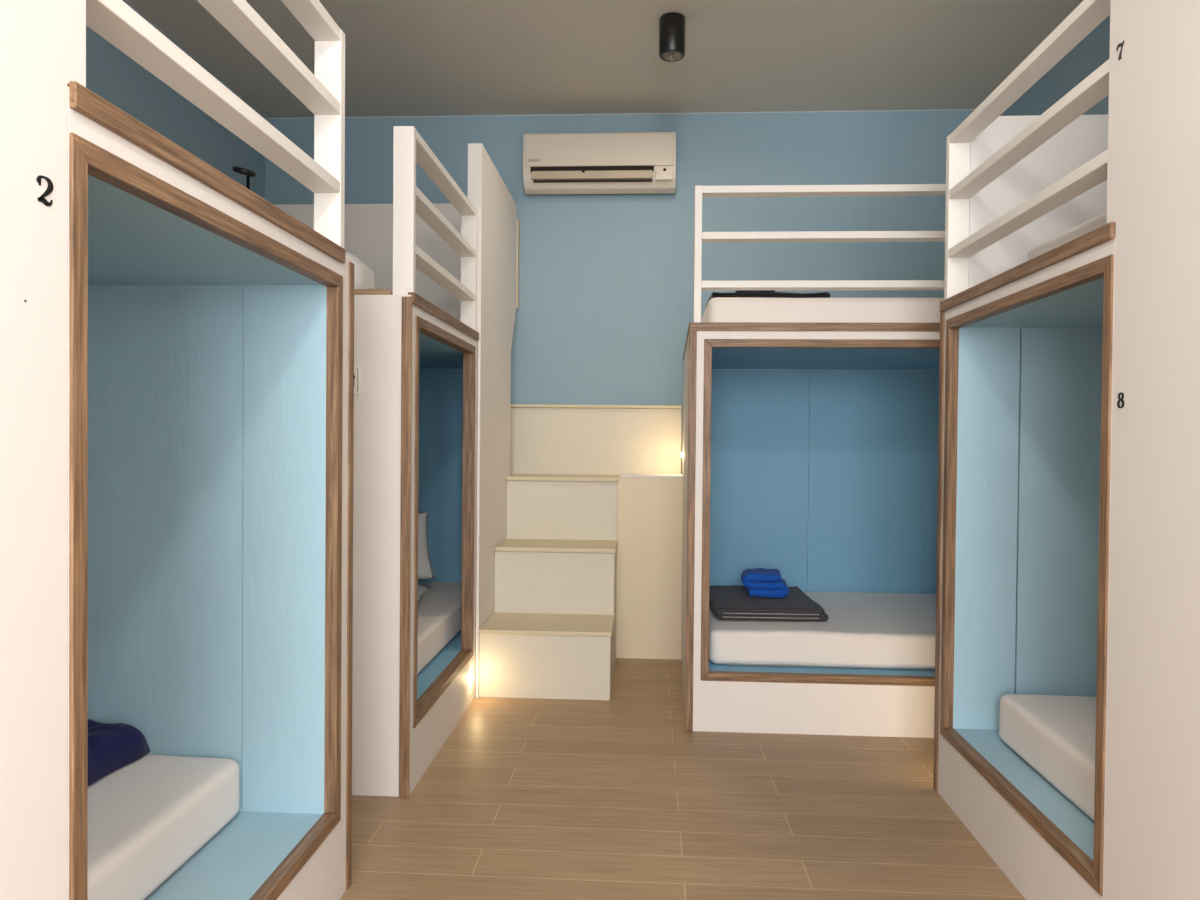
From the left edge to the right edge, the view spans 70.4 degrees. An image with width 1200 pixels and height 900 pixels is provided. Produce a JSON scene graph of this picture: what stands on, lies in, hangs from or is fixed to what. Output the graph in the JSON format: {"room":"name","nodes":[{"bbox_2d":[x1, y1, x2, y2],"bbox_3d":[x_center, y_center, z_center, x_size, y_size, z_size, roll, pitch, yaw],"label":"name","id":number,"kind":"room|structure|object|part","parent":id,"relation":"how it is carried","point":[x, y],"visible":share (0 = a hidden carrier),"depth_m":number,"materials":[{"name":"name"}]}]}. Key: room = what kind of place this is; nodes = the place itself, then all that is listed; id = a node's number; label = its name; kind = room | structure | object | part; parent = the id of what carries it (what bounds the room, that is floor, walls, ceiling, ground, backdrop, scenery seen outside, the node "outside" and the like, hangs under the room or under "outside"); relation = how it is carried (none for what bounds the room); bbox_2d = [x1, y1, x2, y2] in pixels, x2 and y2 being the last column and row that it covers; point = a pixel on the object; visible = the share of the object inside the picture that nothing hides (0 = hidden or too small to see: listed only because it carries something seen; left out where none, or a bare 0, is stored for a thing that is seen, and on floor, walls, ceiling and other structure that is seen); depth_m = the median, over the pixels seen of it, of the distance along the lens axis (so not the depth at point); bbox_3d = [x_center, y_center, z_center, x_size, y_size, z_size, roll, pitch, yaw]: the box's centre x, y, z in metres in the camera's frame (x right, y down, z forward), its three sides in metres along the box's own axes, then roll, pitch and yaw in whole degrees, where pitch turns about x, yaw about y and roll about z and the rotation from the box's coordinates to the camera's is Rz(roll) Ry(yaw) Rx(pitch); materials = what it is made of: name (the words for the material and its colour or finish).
{"room":"dormitory","nodes":[
{"label":"dormitory","id":0,"kind":"room"},
{"bbox_2d":[0,0,85,899],"bbox_3d":[-0.848,-0.344,-0.635,0.061,3.090,3.646,1,1,3],"label":"wall","id":1,"kind":"structure","parent":0,"point":[43,42],"depth_m":1.09,"materials":[{"name":"beige paint"}]},
{"bbox_2d":[36,175,52,205],"bbox_3d":[-0.720,-0.336,1.103,0.002,0.037,0.029,1,1,3],"label":"number sign","id":2,"kind":"object","parent":1,"relation":"attached to","point":[49,189],"visible":1,"depth_m":1.10,"materials":[{"name":"black metal"}]},
{"bbox_2d":[86,26,264,198],"bbox_3d":[-2.273,-0.385,1.365,0.100,3.090,7.480,1,1,3],"label":"wall","id":3,"kind":"structure","parent":0,"point":[111,74],"depth_m":4.02,"materials":[{"name":"blue paint"}]},
{"bbox_2d":[122,0,265,118],"bbox_3d":[-2.206,-1.925,1.338,0.006,0.008,7.474,1,1,3],"label":"trim","id":4,"kind":"structure","parent":3,"relation":"attached to","point":[125,1],"depth_m":4.22,"materials":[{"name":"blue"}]},
{"bbox_2d":[232,166,255,189],"bbox_3d":[-1.358,-0.880,3.270,0.108,0.418,0.100,1,1,3],"label":"reading lamp","id":5,"kind":"object","parent":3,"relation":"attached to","point":[248,173],"visible":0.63,"depth_m":3.25,"materials":[{"name":"black metal"}]},
{"bbox_2d":[275,203,460,320],"bbox_3d":[-1.282,-0.854,4.947,1.459,1.145,0.035,1,1,3],"label":"board","id":6,"kind":"object","parent":3,"relation":"attached to","point":[368,228],"visible":0.04,"depth_m":4.92,"materials":[{"name":"beige paint"}]},
{"bbox_2d":[126,0,1082,117],"bbox_3d":[-0.097,-1.958,1.221,4.430,0.100,7.680,1,1,3],"label":"ceiling","id":7,"kind":"structure","parent":0,"point":[403,57],"depth_m":4.16,"materials":[{"name":"grey paint"}]},
{"bbox_2d":[659,12,684,61],"bbox_3d":[0.324,-1.856,3.823,0.116,0.170,0.116,1,1,3],"label":"ceiling lamp","id":8,"kind":"object","parent":7,"relation":"attached to","point":[671,24],"visible":1,"depth_m":3.78,"materials":[{"name":"black metal"}]},
{"bbox_2d":[265,111,972,609],"bbox_3d":[0.103,-0.415,5.027,4.430,3.090,0.100,1,1,3],"label":"wall","id":9,"kind":"structure","parent":0,"point":[604,315],"depth_m":4.96,"materials":[{"name":"blue paint"}]},
{"bbox_2d":[523,132,675,194],"bbox_3d":[-0.001,-1.637,4.865,0.862,0.324,0.198,1,1,3],"label":"air conditioner","id":10,"kind":"object","parent":9,"relation":"attached to","point":[607,162],"visible":1,"depth_m":4.78,"materials":[{"name":"beige plastic"}]},
{"bbox_2d":[531,166,653,172],"bbox_3d":[-0.044,-1.581,4.788,0.695,0.026,0.022,1,1,3],"label":"air vent","id":11,"kind":"object","parent":10,"relation":"attached to","point":[534,169],"depth_m":4.78,"materials":[{"name":"black"}]},
{"bbox_3d":[-0.005,-1.688,4.782,0.838,0.180,0.010,1,1,3],"label":"panel","id":12,"kind":"part","parent":10,"relation":"part of","materials":[{"name":"beige plastic"}]},
{"bbox_3d":[0.358,-1.551,4.766,0.092,0.073,0.014,1,1,3],"label":"receiver panel","id":13,"kind":"part","parent":10,"relation":"part of","materials":[{"name":"beige plastic"}]},
{"bbox_2d":[265,109,974,119],"bbox_3d":[0.114,-1.955,4.952,4.230,0.008,0.006,1,1,3],"label":"trim","id":14,"kind":"structure","parent":9,"relation":"attached to","point":[942,109],"depth_m":4.94,"materials":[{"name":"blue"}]},
{"bbox_2d":[340,658,1025,899],"bbox_3d":[-0.126,1.231,1.266,4.430,0.100,7.680,1,1,3],"label":"floor","id":15,"kind":"structure","parent":0,"point":[524,798],"depth_m":2.70,"materials":[{"name":"brown wood"}]},
{"bbox_2d":[67,0,353,899],"bbox_3d":[-1.466,0.053,1.294,1.519,2.232,2.016,1,1,3],"label":"bunk bed","id":16,"kind":"object","parent":15,"relation":"on","point":[210,328],"visible":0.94,"depth_m":2.15,"materials":[{"name":"beige paint"}]},
{"bbox_2d":[87,754,238,899],"bbox_3d":[-1.442,0.852,1.275,0.996,0.152,1.820,1,1,3],"label":"mattress","id":17,"kind":"object","parent":16,"relation":"on","point":[147,817],"visible":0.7,"depth_m":1.86,"materials":[{"name":"beige fabric"}]},
{"bbox_2d":[88,719,149,785],"bbox_3d":[-1.454,0.706,1.955,0.615,0.115,0.440,1,1,3],"label":"blanket","id":18,"kind":"object","parent":17,"relation":"on","point":[111,747],"visible":0.19,"depth_m":2.04,"materials":[{"name":"blue fabric"}]},
{"bbox_3d":[-0.689,-0.488,1.660,0.021,0.036,1.026,1,1,3],"label":"edge trim","id":19,"kind":"part","parent":16,"relation":"part of","materials":[{"name":"brown laminate"}]},
{"bbox_3d":[-0.722,-0.662,1.674,0.068,0.029,0.982,1,1,3],"label":"rail","id":20,"kind":"part","parent":16,"relation":"part of","materials":[{"name":"white paint"}]},
{"bbox_3d":[-0.721,-0.860,1.671,0.068,0.029,0.982,1,1,3],"label":"rail","id":21,"kind":"part","parent":16,"relation":"part of","materials":[{"name":"white paint"}]},
{"bbox_3d":[-0.719,-1.047,1.668,0.068,0.029,0.982,1,1,3],"label":"rail","id":22,"kind":"part","parent":16,"relation":"part of","materials":[{"name":"white paint"}]},
{"bbox_3d":[-0.693,-0.788,2.177,0.070,0.562,0.030,1,1,3],"label":"post","id":23,"kind":"part","parent":16,"relation":"part of","materials":[{"name":"white paint"}]},
{"bbox_3d":[-0.662,0.335,2.247,0.009,1.655,0.030,1,1,3],"label":"edge trim","id":24,"kind":"part","parent":16,"relation":"part of","materials":[{"name":"brown laminate"}]},
{"bbox_2d":[352,126,478,797],"bbox_3d":[-1.322,0.018,3.823,1.519,2.232,1.956,1,1,3],"label":"bunk bed","id":25,"kind":"object","parent":15,"relation":"on","point":[416,406],"visible":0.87,"depth_m":2.83,"materials":[{"name":"beige paint"}]},
{"bbox_2d":[354,365,359,394],"bbox_3d":[-0.828,-0.232,2.816,0.065,0.100,0.009,1,1,3],"label":"wall switch","id":26,"kind":"object","parent":25,"relation":"attached to","point":[356,367],"visible":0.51,"depth_m":2.81,"materials":[{"name":"white paint"}]},
{"bbox_2d":[345,252,374,289],"bbox_3d":[-1.034,-0.609,3.037,0.423,0.171,0.283,1,1,3],"label":"pillow","id":27,"kind":"object","parent":25,"relation":"on","point":[363,273],"visible":0.16,"depth_m":2.97,"materials":[{"name":"white fabric"}]},
{"bbox_2d":[354,288,392,294],"bbox_3d":[-0.764,-0.531,2.876,0.137,0.025,0.094,0,1,-2],"label":"crumpled cloth","id":28,"kind":"object","parent":25,"relation":"on","point":[376,291],"visible":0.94,"depth_m":2.83,"materials":[{"name":"beige fabric"}]},
{"bbox_3d":[-0.655,-0.797,2.846,0.070,0.562,0.030,1,1,3],"label":"post","id":29,"kind":"part","parent":25,"relation":"part of","materials":[{"name":"white paint"}]},
{"bbox_3d":[-0.644,0.325,2.813,0.034,1.660,0.007,1,1,3],"label":"edge trim","id":30,"kind":"part","parent":25,"relation":"part of","materials":[{"name":"brown laminate"}]},
{"bbox_2d":[417,582,461,674],"bbox_3d":[-1.242,0.815,3.863,1.102,0.157,1.792,1,1,3],"label":"mattress","id":31,"kind":"object","parent":25,"relation":"on","point":[439,607],"visible":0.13,"depth_m":3.90,"materials":[{"name":"beige fabric"}]},
{"bbox_2d":[418,585,429,600],"bbox_3d":[-1.041,0.683,4.035,0.420,0.105,0.300,0,1,-2],"label":"pillow","id":32,"kind":"object","parent":31,"relation":"on","point":[421,589],"visible":0.09,"depth_m":4.07,"materials":[{"name":"white fabric"}]},
{"bbox_2d":[418,511,434,578],"bbox_3d":[-1.120,0.516,4.374,0.537,0.396,0.170,0,1,-8],"label":"pillow","id":33,"kind":"object","parent":31,"relation":"on","point":[425,571],"visible":0.13,"depth_m":4.38,"materials":[{"name":"white fabric"}]},
{"bbox_3d":[-0.594,-0.511,3.347,0.021,0.036,1.083,1,1,3],"label":"edge trim","id":34,"kind":"part","parent":25,"relation":"part of","materials":[{"name":"brown laminate"}]},
{"bbox_3d":[-0.627,-0.685,3.359,0.068,0.029,0.995,1,1,3],"label":"rail","id":35,"kind":"part","parent":25,"relation":"part of","materials":[{"name":"white paint"}]},
{"bbox_3d":[-0.625,-0.883,3.357,0.068,0.029,0.995,1,1,3],"label":"rail","id":36,"kind":"part","parent":25,"relation":"part of","materials":[{"name":"white paint"}]},
{"bbox_3d":[-0.624,-1.070,3.354,0.068,0.029,0.995,1,1,3],"label":"rail","id":37,"kind":"part","parent":25,"relation":"part of","materials":[{"name":"white paint"}]},
{"bbox_3d":[-0.597,-0.811,3.869,0.070,0.562,0.030,1,1,3],"label":"post","id":38,"kind":"part","parent":25,"relation":"part of","materials":[{"name":"white paint"}]},
{"bbox_2d":[468,143,519,696],"bbox_3d":[-0.548,-0.138,4.454,0.071,2.540,1.110,1,1,3],"label":"partition panel","id":39,"kind":"object","parent":15,"relation":"on","point":[498,224],"visible":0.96,"depth_m":4.18,"materials":[{"name":"beige paint"}]},
{"bbox_2d":[479,404,682,699],"bbox_3d":[-0.283,0.439,4.446,1.442,1.392,1.117,1,1,3],"label":"staircase","id":40,"kind":"structure","parent":15,"relation":"on","point":[571,554],"depth_m":4.62,"materials":[{"name":"beige wood"}]},
{"bbox_3d":[0.270,0.645,4.632,0.355,0.985,0.018,1,1,3],"label":"panel","id":41,"kind":"part","parent":40,"relation":"part of","materials":[{"name":"beige wood"}]},
{"bbox_2d":[681,184,945,737],"bbox_3d":[1.283,0.037,4.163,1.767,2.232,1.493,1,1,3],"label":"bunk bed","id":42,"kind":"object","parent":15,"relation":"on","point":[810,450],"visible":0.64,"depth_m":4.53,"materials":[{"name":"beige paint"}]},
{"bbox_3d":[0.432,-0.518,4.216,0.017,0.021,1.471,1,1,5],"label":"edge trim","id":43,"kind":"part","parent":42,"relation":"part of","materials":[{"name":"brown laminate"}]},
{"bbox_3d":[0.373,0.334,3.481,0.030,1.640,0.020,1,1,3],"label":"edge trim","id":44,"kind":"part","parent":42,"relation":"part of","materials":[{"name":"brown laminate"}]},
{"bbox_3d":[0.402,-0.797,3.499,0.030,0.562,0.070,1,1,3],"label":"post","id":45,"kind":"part","parent":42,"relation":"part of","materials":[{"name":"white paint"}]},
{"bbox_3d":[1.247,-0.494,3.421,1.765,0.034,0.020,1,1,3],"label":"edge trim","id":46,"kind":"part","parent":42,"relation":"part of","materials":[{"name":"brown laminate"}]},
{"bbox_2d":[709,592,935,669],"bbox_3d":[1.266,0.836,4.047,1.555,0.154,1.003,1,1,3],"label":"mattress","id":47,"kind":"object","parent":42,"relation":"on","point":[861,629],"visible":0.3,"depth_m":3.59,"materials":[{"name":"beige fabric"}]},
{"bbox_2d":[709,586,828,621],"bbox_3d":[0.768,0.724,4.052,0.518,0.056,0.619,1,1,3],"label":"folded towel","id":48,"kind":"object","parent":47,"relation":"on","point":[727,602],"visible":0.87,"depth_m":3.82,"materials":[{"name":"black fabric"}]},
{"bbox_2d":[741,568,788,597],"bbox_3d":[0.786,0.634,4.070,0.229,0.114,0.187,1,1,3],"label":"folded towel","id":49,"kind":"object","parent":48,"relation":"on","point":[759,582],"visible":1,"depth_m":3.99,"materials":[{"name":"blue fabric"}]},
{"bbox_2d":[701,297,943,322],"bbox_3d":[1.310,-0.582,4.029,1.651,0.132,0.992,1,1,3],"label":"mattress","id":50,"kind":"object","parent":42,"relation":"on","point":[720,309],"visible":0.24,"depth_m":3.56,"materials":[{"name":"beige fabric"}]},
{"bbox_2d":[706,291,830,306],"bbox_3d":[0.756,-0.675,3.906,0.523,0.038,0.430,1,1,3],"label":"folded blanket","id":51,"kind":"object","parent":50,"relation":"on","point":[753,294],"visible":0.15,"depth_m":3.70,"materials":[{"name":"black fabric"}]},
{"bbox_2d":[736,290,774,291],"bbox_3d":[0.695,-0.703,3.858,0.173,0.017,0.202,1,1,3],"label":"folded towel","id":52,"kind":"object","parent":51,"relation":"on","point":[736,290],"visible":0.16,"depth_m":3.76,"materials":[{"name":"black fabric"}]},
{"bbox_3d":[1.274,-0.669,3.452,1.719,0.029,0.068,1,1,3],"label":"rail","id":53,"kind":"part","parent":42,"relation":"part of","materials":[{"name":"white paint"}]},
{"bbox_3d":[1.276,-0.867,3.449,1.719,0.029,0.068,1,1,3],"label":"rail","id":54,"kind":"part","parent":42,"relation":"part of","materials":[{"name":"white paint"}]},
{"bbox_3d":[1.277,-1.054,3.446,1.719,0.029,0.068,1,1,3],"label":"rail","id":55,"kind":"part","parent":42,"relation":"part of","materials":[{"name":"white paint"}]},
{"bbox_2d":[933,0,1115,899],"bbox_3d":[1.567,0.041,1.854,0.939,2.293,2.078,1,1,3],"label":"bunk bed","id":56,"kind":"object","parent":15,"relation":"on","point":[1027,347],"visible":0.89,"depth_m":2.81,"materials":[{"name":"beige paint"}]},
{"bbox_3d":[1.161,0.349,2.907,0.010,1.640,0.030,1,1,3],"label":"edge trim","id":57,"kind":"part","parent":56,"relation":"part of","materials":[{"name":"brown laminate"}]},
{"bbox_3d":[1.209,-0.781,2.876,0.070,0.562,0.030,1,1,3],"label":"post","id":58,"kind":"part","parent":56,"relation":"part of","materials":[{"name":"white paint"}]},
{"bbox_3d":[1.179,-0.654,2.363,0.068,0.029,1.001,1,1,3],"label":"rail","id":59,"kind":"part","parent":56,"relation":"part of","materials":[{"name":"white paint"}]},
{"bbox_3d":[1.142,-0.481,2.369,0.021,0.036,1.078,1,1,3],"label":"edge trim","id":60,"kind":"part","parent":56,"relation":"part of","materials":[{"name":"brown laminate"}]},
{"bbox_3d":[1.180,-0.852,2.360,0.068,0.029,1.001,1,1,3],"label":"rail","id":61,"kind":"part","parent":56,"relation":"part of","materials":[{"name":"white paint"}]},
{"bbox_3d":[1.182,-1.039,2.358,0.068,0.029,1.001,1,1,3],"label":"rail","id":62,"kind":"part","parent":56,"relation":"part of","materials":[{"name":"white paint"}]},
{"bbox_3d":[1.673,-0.807,2.849,0.857,0.623,0.025,1,1,3],"label":"panel","id":63,"kind":"part","parent":56,"relation":"part of","materials":[{"name":"beige paint"}]},
{"bbox_2d":[999,694,1095,819],"bbox_3d":[1.592,0.869,1.805,0.752,0.156,1.822,1,1,3],"label":"mattress","id":64,"kind":"object","parent":56,"relation":"on","point":[1055,735],"visible":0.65,"depth_m":2.43,"materials":[{"name":"beige fabric"}]},
{"bbox_2d":[1028,211,1106,260],"bbox_3d":[1.625,-0.542,1.729,0.762,0.121,1.712,1,1,3],"label":"mattress","id":65,"kind":"object","parent":56,"relation":"on","point":[1100,220],"visible":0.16,"depth_m":2.32,"materials":[{"name":"beige fabric"}]},
{"bbox_2d":[1000,15,1109,115],"bbox_3d":[2.050,-0.342,1.121,0.100,3.090,7.480,1,1,3],"label":"wall","id":66,"kind":"structure","parent":0,"point":[1089,54],"depth_m":3.92,"materials":[{"name":"blue paint"}]},
{"bbox_2d":[1104,0,1199,899],"bbox_3d":[1.071,-0.344,0.627,0.060,3.090,2.482,1,1,3],"label":"wall","id":67,"kind":"structure","parent":0,"point":[1152,812],"depth_m":1.68,"materials":[{"name":"beige paint"}]},
{"bbox_2d":[1116,41,1123,60],"bbox_3d":[1.112,-0.853,1.816,0.002,0.035,0.029,1,1,3],"label":"number sign","id":68,"kind":"object","parent":67,"relation":"attached to","point":[1122,43],"visible":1,"depth_m":1.81,"materials":[{"name":"black metal"}]},
{"bbox_2d":[1117,393,1123,407],"bbox_3d":[1.104,-0.105,1.801,0.002,0.033,0.026,1,1,3],"label":"number sign","id":69,"kind":"object","parent":67,"relation":"attached to","point":[1119,394],"visible":1,"depth_m":1.80,"materials":[{"name":"black metal"}]}
]}

